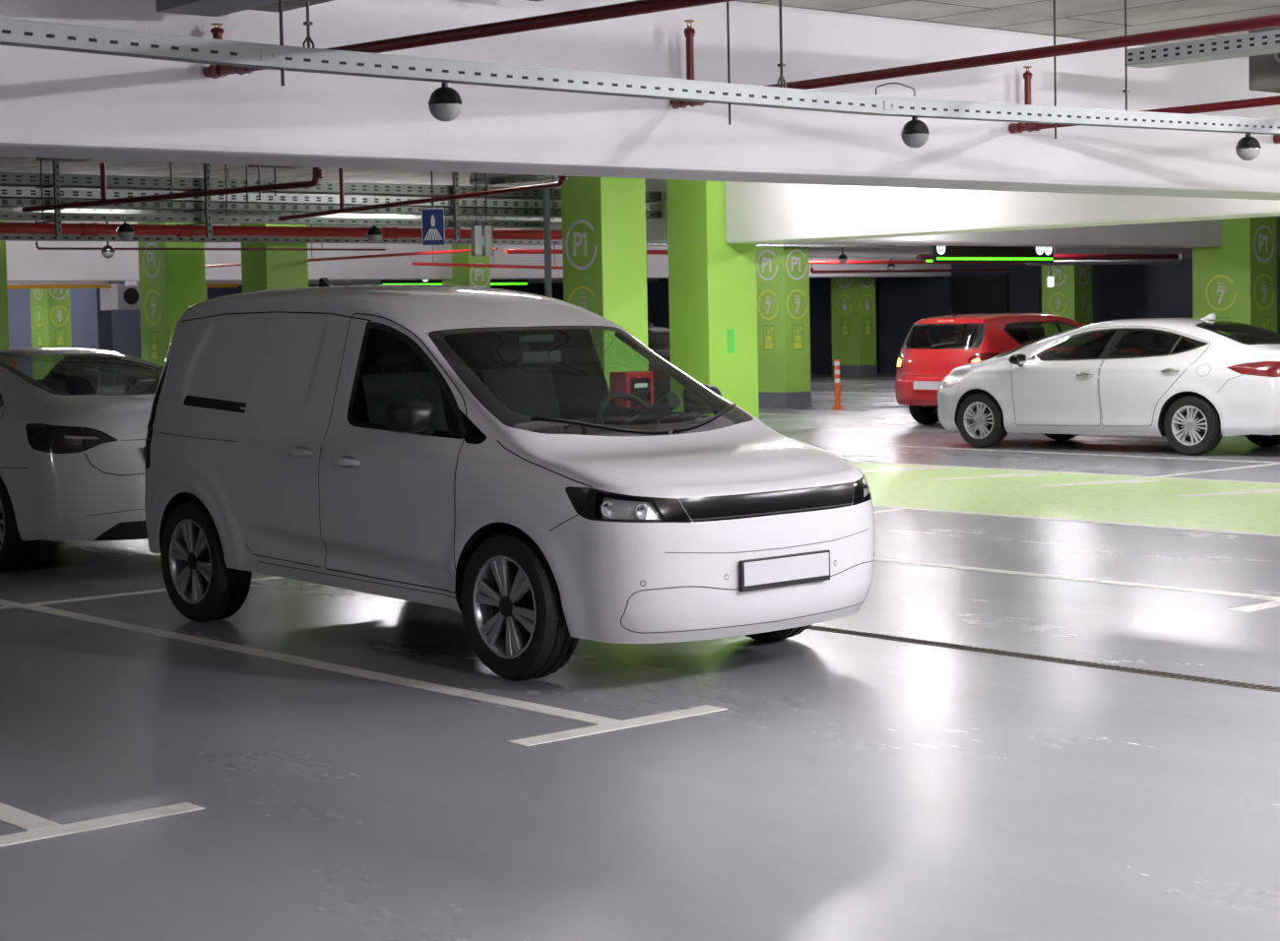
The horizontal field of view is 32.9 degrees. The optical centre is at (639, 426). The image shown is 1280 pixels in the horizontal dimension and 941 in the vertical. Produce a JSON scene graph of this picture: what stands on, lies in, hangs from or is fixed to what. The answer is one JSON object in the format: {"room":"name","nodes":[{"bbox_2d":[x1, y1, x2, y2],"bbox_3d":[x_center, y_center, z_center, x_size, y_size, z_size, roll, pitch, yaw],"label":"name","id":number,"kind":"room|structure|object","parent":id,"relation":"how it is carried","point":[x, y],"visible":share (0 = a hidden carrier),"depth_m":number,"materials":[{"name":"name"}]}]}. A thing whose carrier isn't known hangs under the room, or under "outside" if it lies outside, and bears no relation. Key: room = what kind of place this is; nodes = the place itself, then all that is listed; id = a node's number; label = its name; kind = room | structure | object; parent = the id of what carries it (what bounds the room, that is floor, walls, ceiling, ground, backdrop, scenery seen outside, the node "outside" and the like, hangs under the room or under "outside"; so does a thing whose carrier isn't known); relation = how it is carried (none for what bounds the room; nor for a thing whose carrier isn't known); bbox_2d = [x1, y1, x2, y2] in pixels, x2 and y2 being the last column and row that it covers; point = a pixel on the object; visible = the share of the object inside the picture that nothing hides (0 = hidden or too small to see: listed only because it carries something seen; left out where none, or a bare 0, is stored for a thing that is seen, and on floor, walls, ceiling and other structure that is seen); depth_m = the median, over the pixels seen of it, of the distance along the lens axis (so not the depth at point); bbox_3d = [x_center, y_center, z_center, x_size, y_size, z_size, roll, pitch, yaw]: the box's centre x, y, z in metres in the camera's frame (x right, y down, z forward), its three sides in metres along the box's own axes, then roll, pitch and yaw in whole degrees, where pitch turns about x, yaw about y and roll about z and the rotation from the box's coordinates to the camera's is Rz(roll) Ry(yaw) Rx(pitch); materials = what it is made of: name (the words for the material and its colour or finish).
{"room":"parking garage","nodes":[
{"label":"parking garage","id":0,"kind":"room"},
{"bbox_2d":[7,288,99,384],"bbox_3d":[-22.863,-2.150,50.781,49.000,3.170,0.300,-4,4,-41],"label":"wall","id":1,"kind":"structure","parent":0,"point":[83,301],"depth_m":57.33,"materials":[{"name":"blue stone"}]},
{"bbox_2d":[0,207,562,223],"bbox_3d":[-3.927,-2.592,26.602,28.000,0.100,0.405,-4,4,-41],"label":"cable tray","id":2,"kind":"object","parent":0,"point":[84,211],"visible":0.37,"depth_m":25.84,"materials":[{"name":"metal"}]},
{"bbox_2d":[96,281,509,385],"bbox_3d":[-9.218,-2.992,61.878,13.200,3.170,0.800,-4,4,-41],"label":"wall","id":3,"kind":"structure","parent":0,"point":[119,331],"depth_m":57.61,"materials":[{"name":"blue paint"}]},
{"bbox_2d":[0,373,1279,940],"bbox_3d":[-3.588,0.285,28.718,49.000,0.204,59.000,-4,4,-41],"label":"floor","id":4,"kind":"structure","parent":0,"point":[309,761],"depth_m":7.95,"materials":[{"name":"grey paint"}]},
{"bbox_2d":[0,220,9,365],"bbox_3d":[-8.925,-1.332,29.452,0.408,3.170,0.798,-4,4,-41],"label":"pillar","id":5,"kind":"structure","parent":4,"relation":"on","point":[4,312],"depth_m":29.22,"materials":[{"name":"green paint"}]},
{"bbox_2d":[29,288,71,380],"bbox_3d":[-14.559,-2.462,53.618,0.609,3.170,0.959,-4,4,-41],"label":"pillar","id":6,"kind":"structure","parent":4,"relation":"on","point":[50,313],"depth_m":53.30,"materials":[{"name":"green paint"}]},
{"bbox_2d":[0,347,163,572],"bbox_3d":[-4.456,0.152,15.692,2.120,1.440,4.725,-4,4,-41],"label":"sedan","id":7,"kind":"object","parent":4,"relation":"on","point":[72,456],"visible":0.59,"depth_m":13.72,"materials":[{"name":"white paint"}]},
{"bbox_2d":[25,423,117,453],"bbox_3d":[-3.616,0.075,13.645,0.609,0.189,0.204,-1,3,10],"label":"tail lamp","id":8,"kind":"object","parent":7,"relation":"attached to","point":[40,438],"depth_m":13.60,"materials":[{"name":"black plastic"}]},
{"bbox_2d":[93,520,147,541],"bbox_3d":[-2.961,0.647,14.003,1.178,0.125,0.122,-4,4,-41],"label":"diffuser","id":9,"kind":"object","parent":7,"relation":"attached to","point":[102,530],"depth_m":13.71,"materials":[{"name":"black plastic"}]},
{"bbox_2d":[137,222,205,375],"bbox_3d":[-6.542,-1.430,30.432,0.619,3.170,0.798,-4,4,-41],"label":"pillar","id":10,"kind":"structure","parent":4,"relation":"on","point":[171,282],"depth_m":30.14,"materials":[{"name":"green paint"}]},
{"bbox_2d":[240,223,308,292],"bbox_3d":[-4.952,-1.415,29.516,0.658,3.170,0.668,-4,4,-41],"label":"pillar","id":11,"kind":"structure","parent":4,"relation":"on","point":[261,270],"depth_m":29.24,"materials":[{"name":"green paint"}]},
{"bbox_2d":[442,244,490,288],"bbox_3d":[-3.426,-2.136,42.967,0.528,3.170,0.929,-4,4,-41],"label":"pillar","id":12,"kind":"structure","parent":4,"relation":"on","point":[478,277],"depth_m":42.59,"materials":[{"name":"green paint"}]},
{"bbox_2d":[144,277,874,680],"bbox_3d":[-0.803,0.128,10.967,2.000,1.827,4.355,-4,4,-41],"label":"van","id":13,"kind":"object","parent":4,"relation":"on","point":[470,448],"visible":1,"depth_m":10.06,"materials":[{"name":"white paint"}]},
{"bbox_2d":[144,359,169,468],"bbox_3d":[-2.675,-0.081,11.939,0.131,0.619,0.174,-4,4,-41],"label":"tail lamp","id":14,"kind":"object","parent":13,"relation":"attached to","point":[150,454],"depth_m":11.88,"materials":[{"name":"black"}]},
{"bbox_2d":[296,446,310,458],"bbox_3d":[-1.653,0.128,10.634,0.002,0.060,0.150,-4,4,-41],"label":"door handle","id":15,"kind":"object","parent":13,"relation":"on","point":[301,447],"depth_m":10.63,"materials":[{"name":"white plastic"}]},
{"bbox_2d":[385,398,434,433],"bbox_3d":[-1.024,-0.046,9.835,0.200,0.155,0.162,-4,4,-41],"label":"mirror","id":16,"kind":"object","parent":13,"relation":"attached to","point":[403,416],"depth_m":9.79,"materials":[{"name":"black mirror"}]},
{"bbox_2d":[514,334,561,364],"bbox_3d":[-0.506,-0.376,10.588,0.240,0.140,0.090,-4,4,-41],"label":"mirror","id":17,"kind":"object","parent":13,"relation":"attached to","point":[552,356],"depth_m":10.56,"materials":[{"name":"black plastic"}]},
{"bbox_2d":[600,501,647,519],"bbox_3d":[-0.067,0.351,9.046,0.190,0.079,0.057,0,3,16],"label":"headlight assembly","id":18,"kind":"object","parent":13,"relation":"on","point":[610,510],"depth_m":9.06,"materials":[{"name":"silver glass"}]},
{"bbox_2d":[683,384,721,415],"bbox_3d":[0.333,-0.134,11.014,0.200,0.155,0.162,-4,4,-41],"label":"mirror","id":19,"kind":"object","parent":13,"relation":"attached to","point":[692,405],"depth_m":10.96,"materials":[{"name":"black mirror"}]},
{"bbox_2d":[678,481,854,522],"bbox_3d":[0.585,0.329,9.384,1.061,0.105,0.072,-4,4,-41],"label":"grille","id":20,"kind":"object","parent":13,"relation":"attached to","point":[776,501],"depth_m":9.33,"materials":[{"name":"black plastic"}]},
{"bbox_2d":[542,188,552,297],"bbox_3d":[-0.911,-0.953,21.792,0.070,2.880,0.070,-4,4,-41],"label":"cable conduit","id":21,"kind":"object","parent":4,"relation":"on","point":[545,192],"visible":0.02,"depth_m":21.72,"materials":[{"name":"metal"}]},
{"bbox_2d":[561,176,648,389],"bbox_3d":[-0.343,-1.102,21.644,0.589,3.170,0.628,-4,4,-41],"label":"pillar","id":22,"kind":"structure","parent":4,"relation":"on","point":[605,256],"depth_m":21.39,"materials":[{"name":"green paint"}]},
{"bbox_2d":[609,371,653,408],"bbox_3d":[-0.067,0.004,20.659,0.340,1.049,0.266,-4,4,-41],"label":"cabinet","id":23,"kind":"object","parent":22,"relation":"attached to","point":[640,384],"visible":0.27,"depth_m":20.54,"materials":[{"name":"red metal"}]},
{"bbox_2d":[647,323,670,402],"bbox_3d":[-0.377,-0.570,27.794,2.088,1.478,4.753,-4,4,-39],"label":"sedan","id":24,"kind":"object","parent":4,"relation":"on","point":[662,380],"visible":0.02,"depth_m":25.64,"materials":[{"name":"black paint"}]},
{"bbox_2d":[666,179,759,420],"bbox_3d":[0.750,-1.156,22.260,0.688,3.170,0.608,-4,4,-41],"label":"pillar","id":25,"kind":"structure","parent":4,"relation":"on","point":[712,281],"depth_m":22.02,"materials":[{"name":"green paint"}]},
{"bbox_2d":[756,246,811,409],"bbox_3d":[2.330,-1.885,35.838,0.589,3.170,0.769,-4,4,-41],"label":"pillar","id":26,"kind":"structure","parent":4,"relation":"on","point":[782,273],"depth_m":35.59,"materials":[{"name":"green paint"}]},
{"bbox_2d":[832,359,843,408],"bbox_3d":[3.208,-0.685,35.251,0.200,0.800,0.200,-4,4,-41],"label":"bollard","id":27,"kind":"object","parent":4,"relation":"on","point":[836,361],"visible":1,"depth_m":35.22,"materials":[{"name":"orange plastic"}]},
{"bbox_2d":[831,277,877,377],"bbox_3d":[5.177,-2.803,52.618,0.609,3.170,0.929,-4,4,-41],"label":"pillar","id":28,"kind":"structure","parent":4,"relation":"on","point":[853,299],"depth_m":52.35,"materials":[{"name":"green paint"}]},
{"bbox_2d":[895,311,1141,424],"bbox_3d":[5.440,-0.852,30.188,4.296,1.564,2.040,-4,4,-41],"label":"hatchback","id":29,"kind":"object","parent":4,"relation":"on","point":[923,365],"visible":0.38,"depth_m":29.05,"materials":[{"name":"red paint"}]},
{"bbox_2d":[967,352,1000,363],"bbox_3d":[4.557,-0.855,28.422,0.489,0.214,0.135,-2,3,-9],"label":"tail lamp","id":30,"kind":"object","parent":29,"relation":"attached to","point":[972,356],"depth_m":28.40,"materials":[{"name":"red plastic"}]},
{"bbox_2d":[808,625,1279,692],"bbox_3d":[1.337,1.029,10.363,0.090,0.005,8.000,-4,4,-41],"label":"drain grate","id":31,"kind":"object","parent":4,"relation":"on","point":[813,627],"visible":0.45,"depth_m":9.73,"materials":[{"name":"black metal"}]},
{"bbox_2d":[1041,264,1091,343],"bbox_3d":[9.499,-2.666,48.268,0.629,3.170,0.909,-4,4,-41],"label":"pillar","id":32,"kind":"structure","parent":4,"relation":"on","point":[1070,295],"depth_m":47.97,"materials":[{"name":"green paint"}]},
{"bbox_2d":[937,314,1279,455],"bbox_3d":[5.534,-0.503,24.187,4.753,1.478,2.088,1,4,41],"label":"sedan","id":33,"kind":"object","parent":4,"relation":"on","point":[1211,385],"visible":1,"depth_m":23.39,"materials":[{"name":"white paint"}]},
{"bbox_2d":[1008,353,1023,365],"bbox_3d":[4.176,-0.743,24.101,0.190,0.125,0.162,-4,4,-45],"label":"mirror","id":34,"kind":"object","parent":33,"relation":"attached to","point":[1015,359],"depth_m":24.03,"materials":[{"name":"black mirror"}]},
{"bbox_2d":[1226,361,1279,377],"bbox_3d":[6.403,-0.586,22.225,0.752,0.168,0.193,0,3,15],"label":"tail lamp","id":35,"kind":"object","parent":33,"relation":"attached to","point":[1234,368],"depth_m":22.24,"materials":[{"name":"red plastic"}]},
{"bbox_2d":[1192,216,1277,335],"bbox_3d":[8.151,-1.687,29.731,0.649,3.170,0.929,-4,4,-41],"label":"pillar","id":36,"kind":"structure","parent":4,"relation":"on","point":[1235,281],"depth_m":29.40,"materials":[{"name":"green paint"}]},
{"bbox_2d":[0,0,1279,230],"bbox_3d":[-3.655,-3.103,28.544,49.000,0.250,59.000,-4,4,-41],"label":"ceiling","id":37,"kind":"structure","parent":0,"point":[1092,20],"depth_m":12.10,"materials":[{"name":"paint"}]},
{"bbox_2d":[34,161,62,236],"bbox_3d":[-5.122,-2.039,18.727,0.044,0.810,0.428,-4,4,-41],"label":"bracket","id":38,"kind":"object","parent":37,"relation":"attached to","point":[55,164],"visible":0.75,"depth_m":18.57,"materials":[{"name":"metal"}]},
{"bbox_2d":[0,211,543,227],"bbox_3d":[-6.032,-1.743,17.858,13.300,0.065,0.125,-4,4,-41],"label":"cable tray","id":39,"kind":"object","parent":38,"relation":"on","point":[4,216],"visible":0.91,"depth_m":19.87,"materials":[{"name":"metal"}]},
{"bbox_2d":[116,221,134,241],"bbox_3d":[-4.543,-1.721,19.153,0.154,0.166,0.154,-4,4,-41],"label":"parking sensor","id":40,"kind":"object","parent":39,"relation":"attached to","point":[125,231],"visible":1,"depth_m":19.10,"materials":[{"name":"black"}]},
{"bbox_2d":[366,225,382,243],"bbox_3d":[-2.558,-1.849,20.874,0.154,0.166,0.154,-4,4,-41],"label":"parking sensor","id":41,"kind":"object","parent":39,"relation":"attached to","point":[373,234],"visible":1,"depth_m":20.82,"materials":[{"name":"black plastic"}]},
{"bbox_2d":[0,172,661,201],"bbox_3d":[-5.494,-2.102,18.433,14.900,0.100,0.305,-4,4,-41],"label":"cable tray","id":42,"kind":"object","parent":38,"relation":"on","point":[13,179],"visible":0.7,"depth_m":19.91,"materials":[{"name":"metal"}]},
{"bbox_2d":[7,281,108,285],"bbox_3d":[-21.750,-2.959,41.716,24.900,0.670,0.600,-4,4,-41],"label":"ceiling beam","id":43,"kind":"structure","parent":37,"relation":"attached to","point":[9,283],"depth_m":48.74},
{"bbox_2d":[7,284,111,288],"bbox_3d":[-16.228,-2.936,46.047,10.900,0.080,0.095,-4,4,-41],"label":"bar","id":44,"kind":"object","parent":43,"relation":"attached to","point":[40,286],"visible":1,"depth_m":48.81,"materials":[{"name":"orange paint"}]},
{"bbox_2d":[99,281,139,310],"bbox_3d":[-12.211,-3.386,51.697,1.000,1.220,0.920,-4,4,-41],"label":"air conditioner","id":45,"kind":"object","parent":37,"relation":"hanging from","point":[120,296],"visible":0.74,"depth_m":51.26,"materials":[{"name":"grey metal"}]},
{"bbox_2d":[123,287,138,304],"bbox_3d":[-12.024,-3.078,51.275,0.400,0.400,0.020,-4,4,-41],"label":"fan grille","id":46,"kind":"object","parent":45,"relation":"attached to","point":[130,294],"depth_m":51.26,"materials":[{"name":"black metal"}]},
{"bbox_2d":[21,163,322,212],"bbox_3d":[-2.980,-1.792,13.338,0.049,0.838,3.704,-4,4,-41],"label":"pipe","id":47,"kind":"object","parent":37,"relation":"hanging from","point":[317,173],"visible":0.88,"depth_m":13.21,"materials":[{"name":"red metal"}]},
{"bbox_2d":[183,163,212,238],"bbox_3d":[-4.020,-2.110,19.682,0.044,0.810,0.428,-4,4,-41],"label":"bracket","id":48,"kind":"object","parent":37,"relation":"attached to","point":[208,203],"visible":0.78,"depth_m":19.53,"materials":[{"name":"metal"}]},
{"bbox_2d":[35,220,385,251],"bbox_3d":[-5.150,-2.501,26.603,4.854,0.694,0.028,-4,4,-41],"label":"pipe","id":49,"kind":"object","parent":37,"relation":"hanging from","point":[36,243],"visible":0.83,"depth_m":26.59,"materials":[{"name":"red metal"}]},
{"bbox_2d":[155,0,287,16],"bbox_3d":[-0.547,-1.775,7.238,0.270,0.339,3.900,-4,4,-41],"label":"duct","id":50,"kind":"object","parent":37,"relation":"hanging from","point":[211,8],"visible":1,"depth_m":8.54,"materials":[{"name":"grey metal"}]},
{"bbox_2d":[0,168,562,240],"bbox_3d":[-2.648,-2.391,23.613,26.000,0.707,0.137,-4,4,-41],"label":"pipe","id":51,"kind":"object","parent":37,"relation":"hanging from","point":[95,229],"visible":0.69,"depth_m":22.32,"materials":[{"name":"red metal"}]},
{"bbox_2d":[278,0,284,86],"bbox_3d":[-1.148,-1.501,6.905,0.022,0.830,0.022,-4,4,-41],"label":"rod","id":52,"kind":"object","parent":37,"relation":"hanging from","point":[280,1],"visible":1,"depth_m":6.91,"materials":[{"name":"grey metal"}]},
{"bbox_2d":[249,0,333,12],"bbox_3d":[-0.318,-1.810,7.437,0.260,0.299,3.900,-4,4,-41],"label":"duct","id":53,"kind":"object","parent":37,"relation":"hanging from","point":[288,5],"visible":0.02,"depth_m":8.80,"materials":[{"name":"metal"}]},
{"bbox_2d":[302,0,314,48],"bbox_3d":[-1.074,-1.561,6.967,0.044,0.720,0.022,-4,4,-41],"label":"rod","id":54,"kind":"object","parent":37,"relation":"hanging from","point":[307,23],"visible":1,"depth_m":6.98,"materials":[{"name":"grey metal"}]},
{"bbox_2d":[204,243,498,267],"bbox_3d":[-4.515,-2.640,29.800,0.040,0.770,8.006,-4,4,-43],"label":"pipe","id":55,"kind":"object","parent":37,"relation":"hanging from","point":[493,248],"visible":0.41,"depth_m":28.71,"materials":[{"name":"red metal"}]},
{"bbox_2d":[125,278,658,285],"bbox_3d":[-5.748,-3.990,55.583,16.100,0.670,0.600,-4,4,-41],"label":"ceiling beam","id":56,"kind":"structure","parent":37,"relation":"attached to","point":[357,282],"depth_m":53.98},
{"bbox_2d":[380,279,442,285],"bbox_3d":[-4.632,-3.345,44.941,1.800,0.910,0.058,-4,4,-41],"label":"light fixture","id":57,"kind":"object","parent":37,"relation":"hanging from","point":[382,282],"visible":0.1,"depth_m":44.84,"materials":[{"name":"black plastic"}]},
{"bbox_2d":[278,168,567,220],"bbox_3d":[-1.749,-2.023,16.487,0.049,0.748,3.754,-4,4,-41],"label":"pipe","id":58,"kind":"object","parent":37,"relation":"hanging from","point":[342,210],"visible":0.69,"depth_m":16.47,"materials":[{"name":"red metal"}]},
{"bbox_2d":[421,171,445,246],"bbox_3d":[-1.838,-2.065,19.186,0.200,0.935,0.016,-1,3,-3],"label":"crossing sign","id":59,"kind":"object","parent":37,"relation":"hanging from","point":[432,220],"visible":0.97,"depth_m":19.19,"materials":[{"name":"blue metal"}]},
{"bbox_2d":[0,234,895,247],"bbox_3d":[-4.806,-1.991,23.076,22.000,0.055,0.205,-4,4,-41],"label":"cable tray","id":60,"kind":"object","parent":37,"relation":"hanging from","point":[3,237],"visible":0.55,"depth_m":23.74,"materials":[{"name":"metal"}]},
{"bbox_2d":[439,172,459,240],"bbox_3d":[-1.936,-2.244,21.488,0.044,0.810,0.428,-4,4,-41],"label":"bracket","id":61,"kind":"object","parent":37,"relation":"attached to","point":[456,214],"visible":0.67,"depth_m":21.33,"materials":[{"name":"metal"}]},
{"bbox_2d":[5,241,951,281],"bbox_3d":[-8.393,-3.027,39.139,41.700,0.800,0.600,-4,4,-41],"label":"ceiling beam","id":62,"kind":"structure","parent":37,"relation":"attached to","point":[26,262],"depth_m":41.14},
{"bbox_2d":[470,172,492,255],"bbox_3d":[-1.575,-2.172,21.504,0.220,0.970,0.060,-4,4,-41],"label":"box","id":63,"kind":"object","parent":37,"relation":"hanging from","point":[481,236],"visible":0.93,"depth_m":21.48,"materials":[{"name":"metal"}]},
{"bbox_2d":[412,246,563,269],"bbox_3d":[-2.701,-3.234,39.969,3.601,0.699,0.060,-4,4,-41],"label":"pipe","id":64,"kind":"object","parent":37,"relation":"hanging from","point":[554,267],"visible":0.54,"depth_m":39.83,"materials":[{"name":"red metal"}]},
{"bbox_2d":[490,279,527,286],"bbox_3d":[-2.971,-3.452,46.380,1.400,0.910,0.058,-4,4,-41],"label":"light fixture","id":65,"kind":"object","parent":37,"relation":"hanging from","point":[493,283],"visible":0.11,"depth_m":46.51,"materials":[{"name":"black plastic"}]},
{"bbox_2d":[469,172,570,186],"bbox_3d":[-1.205,-2.517,21.748,1.228,0.161,0.148,1,4,37],"label":"flexible duct","id":66,"kind":"object","parent":37,"relation":"hanging from","point":[493,178],"visible":0.55,"depth_m":21.80,"materials":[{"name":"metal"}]},
{"bbox_2d":[504,229,668,255],"bbox_3d":[-0.296,-3.199,36.891,5.000,0.549,0.080,-4,4,-41],"label":"pipe","id":67,"kind":"object","parent":37,"relation":"hanging from","point":[507,251],"visible":0.26,"depth_m":35.70,"materials":[{"name":"red metal"}]},
{"bbox_2d":[0,0,1279,200],"bbox_3d":[2.913,-1.900,13.487,38.900,0.870,0.600,-4,4,-41],"label":"ceiling beam","id":68,"kind":"structure","parent":37,"relation":"attached to","point":[54,103],"depth_m":10.54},
{"bbox_2d":[202,0,735,78],"bbox_3d":[-0.474,-1.478,7.577,0.064,0.273,3.902,-4,4,-43],"label":"pipe","id":69,"kind":"object","parent":68,"relation":"attached to","point":[639,7],"visible":0.74,"depth_m":7.55,"materials":[{"name":"metal"}]},
{"bbox_2d":[670,13,1279,109],"bbox_3d":[1.816,-1.717,8.896,0.064,0.420,4.902,-4,4,-42],"label":"pipe","id":70,"kind":"object","parent":68,"relation":"attached to","point":[1272,21],"visible":0.76,"depth_m":9.14,"materials":[{"name":"metal"}]},
{"bbox_2d":[1008,65,1279,133],"bbox_3d":[3.310,-1.816,11.118,0.064,0.370,3.502,-4,4,-43],"label":"pipe","id":71,"kind":"object","parent":68,"relation":"attached to","point":[1018,127],"visible":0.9,"depth_m":11.55,"materials":[{"name":"red metal"}]},
{"bbox_2d":[726,1,731,125],"bbox_3d":[0.332,-1.576,8.188,0.022,0.870,0.022,-4,4,-41],"label":"rod","id":72,"kind":"object","parent":37,"relation":"hanging from","point":[728,12],"visible":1,"depth_m":8.19,"materials":[{"name":"grey metal"}]},
{"bbox_2d":[777,0,786,87],"bbox_3d":[0.542,-1.662,8.367,0.044,0.725,0.022,-4,4,-41],"label":"rod","id":73,"kind":"object","parent":37,"relation":"hanging from","point":[781,65],"visible":1,"depth_m":8.37,"materials":[{"name":"grey metal"}]},
{"bbox_2d":[252,43,884,115],"bbox_3d":[-0.128,-1.232,7.797,2.880,0.070,0.079,-3,4,-41],"label":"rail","id":74,"kind":"object","parent":73,"relation":"hanging from","point":[273,56],"visible":0.98,"depth_m":7.61,"materials":[{"name":"metal"}]},
{"bbox_2d":[0,16,260,67],"bbox_3d":[-2.446,-1.127,5.787,3.260,0.070,0.079,-2,3,-41],"label":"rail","id":75,"kind":"object","parent":74,"relation":"attached to","point":[22,32],"visible":1,"depth_m":6.53,"materials":[{"name":"metal"}]},
{"bbox_2d":[428,82,462,122],"bbox_3d":[-0.660,-1.098,7.349,0.117,0.130,0.117,-4,4,-41],"label":"parking sensor","id":76,"kind":"object","parent":74,"relation":"attached to","point":[445,103],"visible":1,"depth_m":7.31,"materials":[{"name":"black"}]},
{"bbox_2d":[810,257,1009,273],"bbox_3d":[5.620,-3.564,44.537,6.030,0.840,0.060,-4,4,-41],"label":"pipe","id":77,"kind":"object","parent":37,"relation":"hanging from","point":[811,268],"visible":0.8,"depth_m":44.32,"materials":[{"name":"red metal"}]},
{"bbox_2d":[644,178,1221,248],"bbox_3d":[3.981,-2.617,26.449,9.900,0.810,0.600,-4,4,-41],"label":"ceiling beam","id":78,"kind":"structure","parent":37,"relation":"attached to","point":[1193,233],"depth_m":27.23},
{"bbox_2d":[808,259,1096,263],"bbox_3d":[6.614,-3.594,43.411,10.000,0.704,0.070,-4,4,-41],"label":"pipe","id":79,"kind":"object","parent":37,"relation":"hanging from","point":[809,262],"visible":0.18,"depth_m":42.21,"materials":[{"name":"red metal"}]},
{"bbox_2d":[932,246,1053,262],"bbox_3d":[5.042,-2.801,30.837,2.600,0.935,0.058,-4,4,-41],"label":"light fixture","id":80,"kind":"object","parent":37,"relation":"hanging from","point":[939,253],"visible":0.59,"depth_m":30.79,"materials":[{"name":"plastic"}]},
{"bbox_2d":[724,181,1279,244],"bbox_3d":[3.507,-2.205,19.306,0.600,0.880,7.420,-4,4,-41],"label":"ceiling beam","id":81,"kind":"structure","parent":37,"relation":"attached to","point":[756,213],"depth_m":19.92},
{"bbox_2d":[808,226,1279,258],"bbox_3d":[7.855,-3.507,40.915,14.800,0.670,0.600,-4,4,-41],"label":"ceiling beam","id":82,"kind":"structure","parent":37,"relation":"attached to","point":[898,251],"depth_m":37.95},
{"bbox_2d":[916,247,1178,259],"bbox_3d":[6.525,-3.037,34.077,6.400,0.854,0.090,-4,4,-41],"label":"pipe","id":83,"kind":"object","parent":37,"relation":"hanging from","point":[919,256],"visible":0.54,"depth_m":34.85,"materials":[{"name":"red metal"}]},
{"bbox_2d":[1053,0,1056,138],"bbox_3d":[1.811,-1.681,9.469,0.022,0.850,0.022,-4,4,-41],"label":"rod","id":84,"kind":"object","parent":37,"relation":"hanging from","point":[1055,57],"visible":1,"depth_m":9.47,"materials":[{"name":"grey metal"}]},
{"bbox_2d":[1024,247,1183,265],"bbox_3d":[7.203,-2.972,33.609,4.063,0.964,0.072,-4,4,-41],"label":"pipe","id":85,"kind":"object","parent":37,"relation":"hanging from","point":[1180,261],"visible":0.66,"depth_m":33.65,"materials":[{"name":"metal"}]},
{"bbox_2d":[1122,0,1129,110],"bbox_3d":[2.195,-1.776,9.799,0.022,0.710,0.022,-4,4,-41],"label":"rod","id":86,"kind":"object","parent":37,"relation":"hanging from","point":[1125,91],"visible":1,"depth_m":9.80,"materials":[{"name":"grey metal"}]},
{"bbox_2d":[876,96,1279,134],"bbox_3d":[3.094,-1.462,10.588,5.660,0.070,0.079,-5,4,-41],"label":"cable tray","id":87,"kind":"object","parent":86,"relation":"hanging from","point":[893,105],"visible":0.99,"depth_m":9.51,"materials":[{"name":"metal"}]},
{"bbox_2d":[900,116,929,148],"bbox_3d":[1.129,-1.206,8.900,0.117,0.130,0.117,-4,4,-41],"label":"parking sensor","id":88,"kind":"object","parent":87,"relation":"attached to","point":[915,133],"visible":1,"depth_m":8.86,"materials":[{"name":"black"}]},
{"bbox_2d":[1235,133,1260,160],"bbox_3d":[2.933,-1.346,10.462,0.117,0.130,0.117,-4,4,-41],"label":"parking sensor","id":89,"kind":"object","parent":87,"relation":"attached to","point":[1248,148],"visible":1,"depth_m":10.42,"materials":[{"name":"black"}]},
{"bbox_2d":[1124,29,1279,67],"bbox_3d":[4.088,-1.929,10.094,0.205,0.090,4.300,-4,4,-41],"label":"cable tray","id":90,"kind":"object","parent":37,"relation":"hanging from","point":[1261,42],"visible":0.99,"depth_m":11.29,"materials":[{"name":"metal"}]},
{"bbox_2d":[1248,14,1279,93],"bbox_3d":[4.045,-2.066,11.702,0.508,0.399,1.430,-4,4,-41],"label":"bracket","id":91,"kind":"object","parent":37,"relation":"attached to","point":[1263,70],"visible":0.61,"depth_m":12.02,"materials":[{"name":"grey metal"}]},
{"bbox_3d":[-7.326,-1.897,16.817,0.044,0.810,0.428,-4,4,-41],"label":"bracket","id":92,"kind":"object","parent":37,"relation":"attached to","visible":0},
{"bbox_2d":[0,197,661,218],"bbox_3d":[-5.490,-1.902,18.444,14.900,0.060,0.305,-4,4,-41],"label":"cable tray","id":93,"kind":"object","parent":92,"relation":"on","point":[4,202],"visible":0.73,"depth_m":20.10,"materials":[{"name":"metal"}]},
{"bbox_2d":[0,187,661,211],"bbox_3d":[-5.491,-1.984,18.439,14.900,0.075,0.305,-4,4,-41],"label":"cable tray","id":94,"kind":"object","parent":92,"relation":"on","point":[16,193],"visible":0.68,"depth_m":20.19,"materials":[{"name":"metal"}]},
{"bbox_2d":[508,258,1279,373],"bbox_3d":[14.857,-2.576,44.446,0.300,3.170,58.700,-4,4,-41],"label":"wall","id":95,"kind":"structure","parent":0,"point":[1141,290],"depth_m":52.35,"materials":[{"name":"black paint"}]},
{"bbox_2d":[830,278,879,373],"bbox_3d":[5.433,-2.535,55.010,0.112,2.380,1.560,-4,4,-41],"label":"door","id":96,"kind":"structure","parent":95,"relation":"in","point":[876,280],"depth_m":54.44,"materials":[{"name":"black metal"}]},
{"bbox_2d":[950,273,1009,345],"bbox_3d":[8.121,-2.430,51.916,0.112,2.380,1.760,-4,4,-41],"label":"door","id":97,"kind":"structure","parent":95,"relation":"in","point":[974,293],"depth_m":51.96,"materials":[{"name":"black metal"}]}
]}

